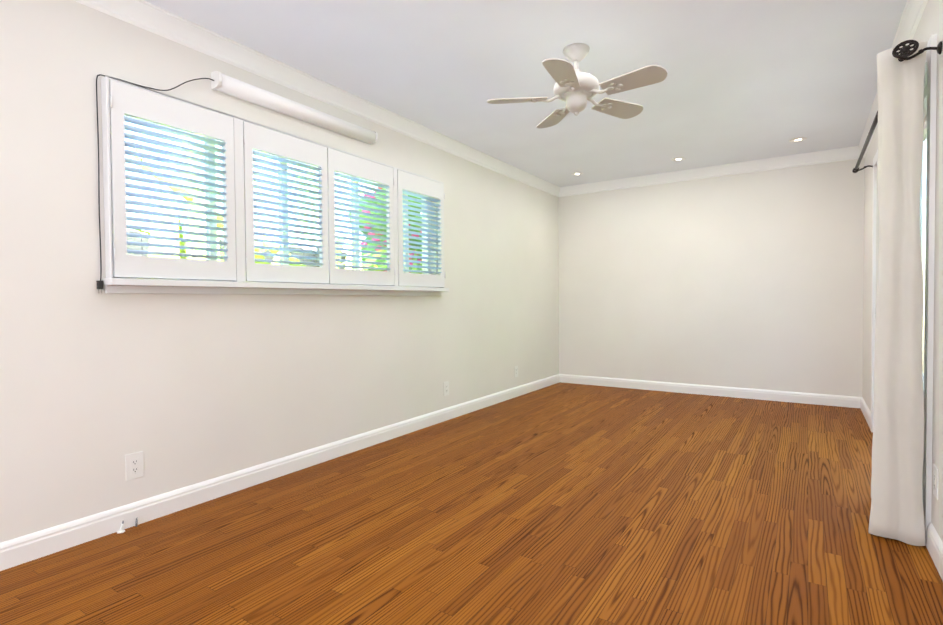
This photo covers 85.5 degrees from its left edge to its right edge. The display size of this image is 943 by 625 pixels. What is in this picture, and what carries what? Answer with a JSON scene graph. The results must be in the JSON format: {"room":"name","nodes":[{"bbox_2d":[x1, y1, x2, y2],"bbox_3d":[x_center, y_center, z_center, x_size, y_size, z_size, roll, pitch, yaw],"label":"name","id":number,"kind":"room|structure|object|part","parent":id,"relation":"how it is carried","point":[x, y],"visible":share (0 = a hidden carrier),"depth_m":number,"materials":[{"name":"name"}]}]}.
{"room":"empty living room","nodes":[
{"label":"empty living room","id":0,"kind":"room"},
{"bbox_2d":[0,0,558,542],"bbox_3d":[-1.091,-0.201,3.250,0.150,2.740,8.037,0,2,33],"label":"wall","id":1,"kind":"structure","parent":0,"point":[178,390],"depth_m":2.56,"materials":[{"name":"paint"}]},
{"bbox_2d":[96,74,107,292],"bbox_3d":[-1.628,-0.557,2.227,0.075,0.940,0.060,0,2,33],"label":"cable","id":2,"kind":"object","parent":1,"relation":"attached to","point":[99,283],"depth_m":2.25,"materials":[{"name":"black plastic"}]},
{"bbox_3d":[-1.494,-0.658,2.455,0.039,1.099,0.540,0,2,33],"label":"cord","id":3,"kind":"part","parent":2,"relation":"part of","materials":[{"name":"black plastic"}]},
{"bbox_2d":[125,451,143,480],"bbox_3d":[-1.573,0.716,2.385,0.007,0.120,0.075,0,2,33],"label":"electrical outlet","id":4,"kind":"object","parent":1,"relation":"attached to","point":[134,464],"visible":1,"depth_m":2.38,"materials":[{"name":"white plastic"}]},
{"bbox_2d":[116,71,377,144],"bbox_3d":[-1.147,-1.152,2.951,0.075,0.205,1.637,0,2,33],"label":"wall lamp","id":5,"kind":"object","parent":1,"relation":"attached to","point":[228,85],"depth_m":2.99,"materials":[{"name":"white plastic"}]},
{"bbox_2d":[216,73,375,143],"bbox_3d":[-1.017,-1.229,3.151,0.071,0.080,1.142,0,2,33],"label":"diffuser","id":6,"kind":"object","parent":5,"relation":"attached to","point":[226,84],"depth_m":3.02,"materials":[{"name":"white plastic"}]},
{"bbox_2d":[101,76,448,295],"bbox_3d":[-0.967,-0.591,3.320,0.205,0.954,2.508,0,2,33],"label":"window shutters","id":7,"kind":"object","parent":1,"relation":"attached to","point":[242,140],"visible":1,"depth_m":2.79,"materials":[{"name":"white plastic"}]},
{"bbox_3d":[-1.438,-0.598,2.497,0.049,0.866,0.579,0,2,33],"label":"shutter panel","id":8,"kind":"part","parent":7,"relation":"part of","materials":[{"name":"white wood"}]},
{"bbox_3d":[-1.028,-0.627,3.360,0.006,0.699,2.294,0,2,33],"label":"glass","id":9,"kind":"part","parent":7,"relation":"part of","materials":[{"name":"clear glass"}]},
{"bbox_3d":[-1.088,-0.612,3.027,0.049,0.866,0.579,0,2,33],"label":"shutter panel","id":10,"kind":"part","parent":7,"relation":"part of","materials":[{"name":"white wood"}]},
{"bbox_3d":[-1.028,-0.627,3.360,0.060,0.779,2.374,0,2,33],"label":"frame","id":11,"kind":"part","parent":7,"relation":"part of","materials":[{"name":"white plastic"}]},
{"bbox_3d":[-0.753,-0.626,3.534,0.049,0.866,0.619,0,2,33],"label":"shutter panel","id":12,"kind":"part","parent":7,"relation":"part of","materials":[{"name":"white wood"}]},
{"bbox_3d":[-0.398,-0.641,4.073,0.049,0.866,0.581,0,2,33],"label":"shutter panel","id":13,"kind":"part","parent":7,"relation":"part of","materials":[{"name":"white wood"}]},
{"bbox_2d":[0,374,559,570],"bbox_3d":[-1.013,0.917,3.229,0.016,0.105,7.737,0,2,33],"label":"baseboard","id":14,"kind":"structure","parent":1,"relation":"attached to","point":[33,546],"depth_m":2.68,"materials":[{"name":"white wood"}]},
{"bbox_2d":[73,0,560,196],"bbox_3d":[-1.018,-1.415,3.168,0.047,0.111,7.737,0,2,33],"label":"crown molding","id":15,"kind":"structure","parent":1,"relation":"attached to","point":[150,17],"depth_m":3.02,"materials":[{"name":"white"}]},
{"bbox_2d":[444,381,448,395],"bbox_3d":[-0.218,0.662,4.440,0.007,0.120,0.075,0,2,33],"label":"electrical outlet","id":16,"kind":"object","parent":1,"relation":"attached to","point":[446,388],"visible":1,"depth_m":4.44,"materials":[{"name":"white plastic"}]},
{"bbox_2d":[515,366,517,376],"bbox_3d":[0.485,0.637,5.506,0.007,0.120,0.075,0,2,33],"label":"electrical outlet","id":17,"kind":"object","parent":1,"relation":"attached to","point":[516,371],"visible":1,"depth_m":5.50,"materials":[{"name":"white plastic"}]},
{"bbox_2d":[0,382,942,624],"bbox_3d":[0.320,1.078,2.354,3.206,0.200,7.737,0,2,33],"label":"floor","id":18,"kind":"structure","parent":0,"point":[560,503],"depth_m":2.23,"materials":[{"name":"brown wood"}]},
{"bbox_2d":[117,521,124,533],"bbox_3d":[-1.587,0.971,2.311,0.031,0.047,0.032,0,2,33],"label":"stub","id":19,"kind":"object","parent":18,"relation":"on","point":[121,530],"depth_m":2.31,"materials":[{"name":"white plastic"}]},
{"bbox_2d":[145,0,906,186],"bbox_3d":[0.237,-1.512,2.338,3.056,0.100,7.737,0,2,33],"label":"ceiling","id":20,"kind":"structure","parent":0,"point":[747,80],"depth_m":3.06,"materials":[{"name":"paint"}]},
{"bbox_2d":[571,172,582,175],"bbox_3d":[1.175,-1.540,5.675,0.136,0.006,0.136,0,2,33],"label":"recessed light","id":21,"kind":"object","parent":20,"relation":"in","point":[577,173],"visible":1,"depth_m":5.66,"materials":[{"name":"white"}]},
{"bbox_2d":[487,43,666,127],"bbox_3d":[0.598,-1.292,2.841,0.955,0.368,0.959,0,2,33],"label":"ceiling fan","id":22,"kind":"object","parent":20,"relation":"hanging from","point":[575,88],"visible":1,"depth_m":2.81,"materials":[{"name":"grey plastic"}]},
{"bbox_3d":[0.589,-1.292,2.868,0.252,0.368,0.252,0,2,33],"label":"motor","id":23,"kind":"part","parent":22,"relation":"part of","materials":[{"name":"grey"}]},
{"bbox_2d":[671,157,685,160],"bbox_3d":[2.074,-1.535,5.118,0.136,0.006,0.136,0,2,33],"label":"recessed light","id":24,"kind":"object","parent":20,"relation":"in","point":[678,159],"visible":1,"depth_m":5.11,"materials":[{"name":"white"}]},
{"bbox_2d":[789,137,806,141],"bbox_3d":[2.892,-1.528,4.519,0.136,0.006,0.136,0,2,33],"label":"recessed light","id":25,"kind":"object","parent":20,"relation":"in","point":[799,139],"visible":0.98,"depth_m":4.51,"materials":[{"name":"white"}]},
{"bbox_2d":[558,158,864,396],"bbox_3d":[2.418,-0.282,5.659,3.056,2.740,0.150,0,2,33],"label":"wall","id":26,"kind":"structure","parent":0,"point":[753,280],"depth_m":5.41,"materials":[{"name":"paint"}]},
{"bbox_2d":[560,374,855,407],"bbox_3d":[2.393,0.837,5.606,3.026,0.105,0.016,0,2,33],"label":"baseboard","id":27,"kind":"structure","parent":26,"relation":"attached to","point":[760,394],"depth_m":5.44,"materials":[{"name":"white wood"}]},
{"bbox_2d":[561,146,856,196],"bbox_3d":[2.355,-1.494,5.549,2.940,0.111,0.047,0,2,33],"label":"crown molding","id":28,"kind":"structure","parent":26,"relation":"attached to","point":[847,153],"depth_m":5.37,"materials":[{"name":"white"}]},
{"bbox_2d":[862,0,942,541],"bbox_3d":[1.586,-0.183,1.485,0.150,2.740,8.037,0,2,33],"label":"wall","id":29,"kind":"structure","parent":0,"point":[930,22],"depth_m":2.07,"materials":[{"name":"paint"}]},
{"bbox_2d":[856,397,870,427],"bbox_3d":[3.382,0.856,4.372,0.016,0.105,0.935,0,2,33],"label":"baseboard","id":30,"kind":"structure","parent":29,"relation":"attached to","point":[860,403],"depth_m":4.47,"materials":[{"name":"white wood"}]},
{"bbox_2d":[857,0,927,158],"bbox_3d":[1.493,-1.398,1.513,0.047,0.111,7.737,0,2,33],"label":"crown molding","id":31,"kind":"structure","parent":29,"relation":"attached to","point":[913,11],"depth_m":2.58,"materials":[{"name":"white"}]},
{"bbox_2d":[852,40,941,545],"bbox_3d":[2.432,-0.101,3.092,0.203,2.086,2.590,0,2,33],"label":"curtain","id":32,"kind":"object","parent":29,"relation":"attached to","point":[896,512],"visible":1,"depth_m":2.12,"materials":[{"name":"white fabric"}]},
{"bbox_3d":[2.445,-1.087,3.057,0.155,0.113,2.590,0,2,33],"label":"curtain rod","id":33,"kind":"part","parent":32,"relation":"part of","materials":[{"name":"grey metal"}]},
{"bbox_3d":[1.948,-0.069,2.378,0.181,2.062,0.646,0,2,33],"label":"curtain panel","id":34,"kind":"part","parent":32,"relation":"part of","materials":[{"name":"fabric"}]},
{"bbox_2d":[875,86,926,493],"bbox_3d":[2.555,-0.070,2.990,0.127,2.022,2.082,0,2,33],"label":"door","id":35,"kind":"structure","parent":29,"relation":"in","point":[922,201],"depth_m":2.77,"materials":[{"name":"white plastic"}]},
{"bbox_3d":[2.570,-0.072,2.980,0.047,1.796,1.862,0,2,33],"label":"glass","id":36,"kind":"part","parent":35,"relation":"part of","materials":[{"name":"white glass"}]},
{"bbox_3d":[2.570,-0.069,2.980,0.090,2.022,2.082,0,2,33],"label":"frame","id":37,"kind":"part","parent":35,"relation":"part of","materials":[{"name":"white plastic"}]},
{"bbox_2d":[870,34,936,545],"bbox_3d":[2.500,-0.105,3.025,0.018,2.100,2.230,0,2,33],"label":"door frame","id":38,"kind":"structure","parent":29,"relation":"attached to","point":[931,63],"depth_m":2.11,"materials":[{"name":"white wood"}]},
{"bbox_2d":[926,522,942,580],"bbox_3d":[0.644,0.970,0.219,0.016,0.105,4.535,0,2,33],"label":"baseboard","id":39,"kind":"structure","parent":29,"relation":"attached to","point":[934,545],"depth_m":1.98,"materials":[{"name":"white wood"}]},
{"bbox_2d":[933,464,938,499],"bbox_3d":[1.844,0.673,2.029,0.007,0.120,0.075,0,2,33],"label":"electrical outlet","id":40,"kind":"object","parent":29,"relation":"attached to","point":[935,480],"visible":1,"depth_m":2.02,"materials":[{"name":"white plastic"}]},
{"label":"outside","id":41,"kind":"structure","parent":0,"visible":0},
{"bbox_2d":[127,149,923,392],"bbox_3d":[0.705,-0.180,3.062,21.056,3.078,18.000,0,2,33],"label":"garden","id":42,"kind":"object","parent":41,"point":[147,240],"depth_m":4.08,"materials":[{"name":"green plant"}]}
]}

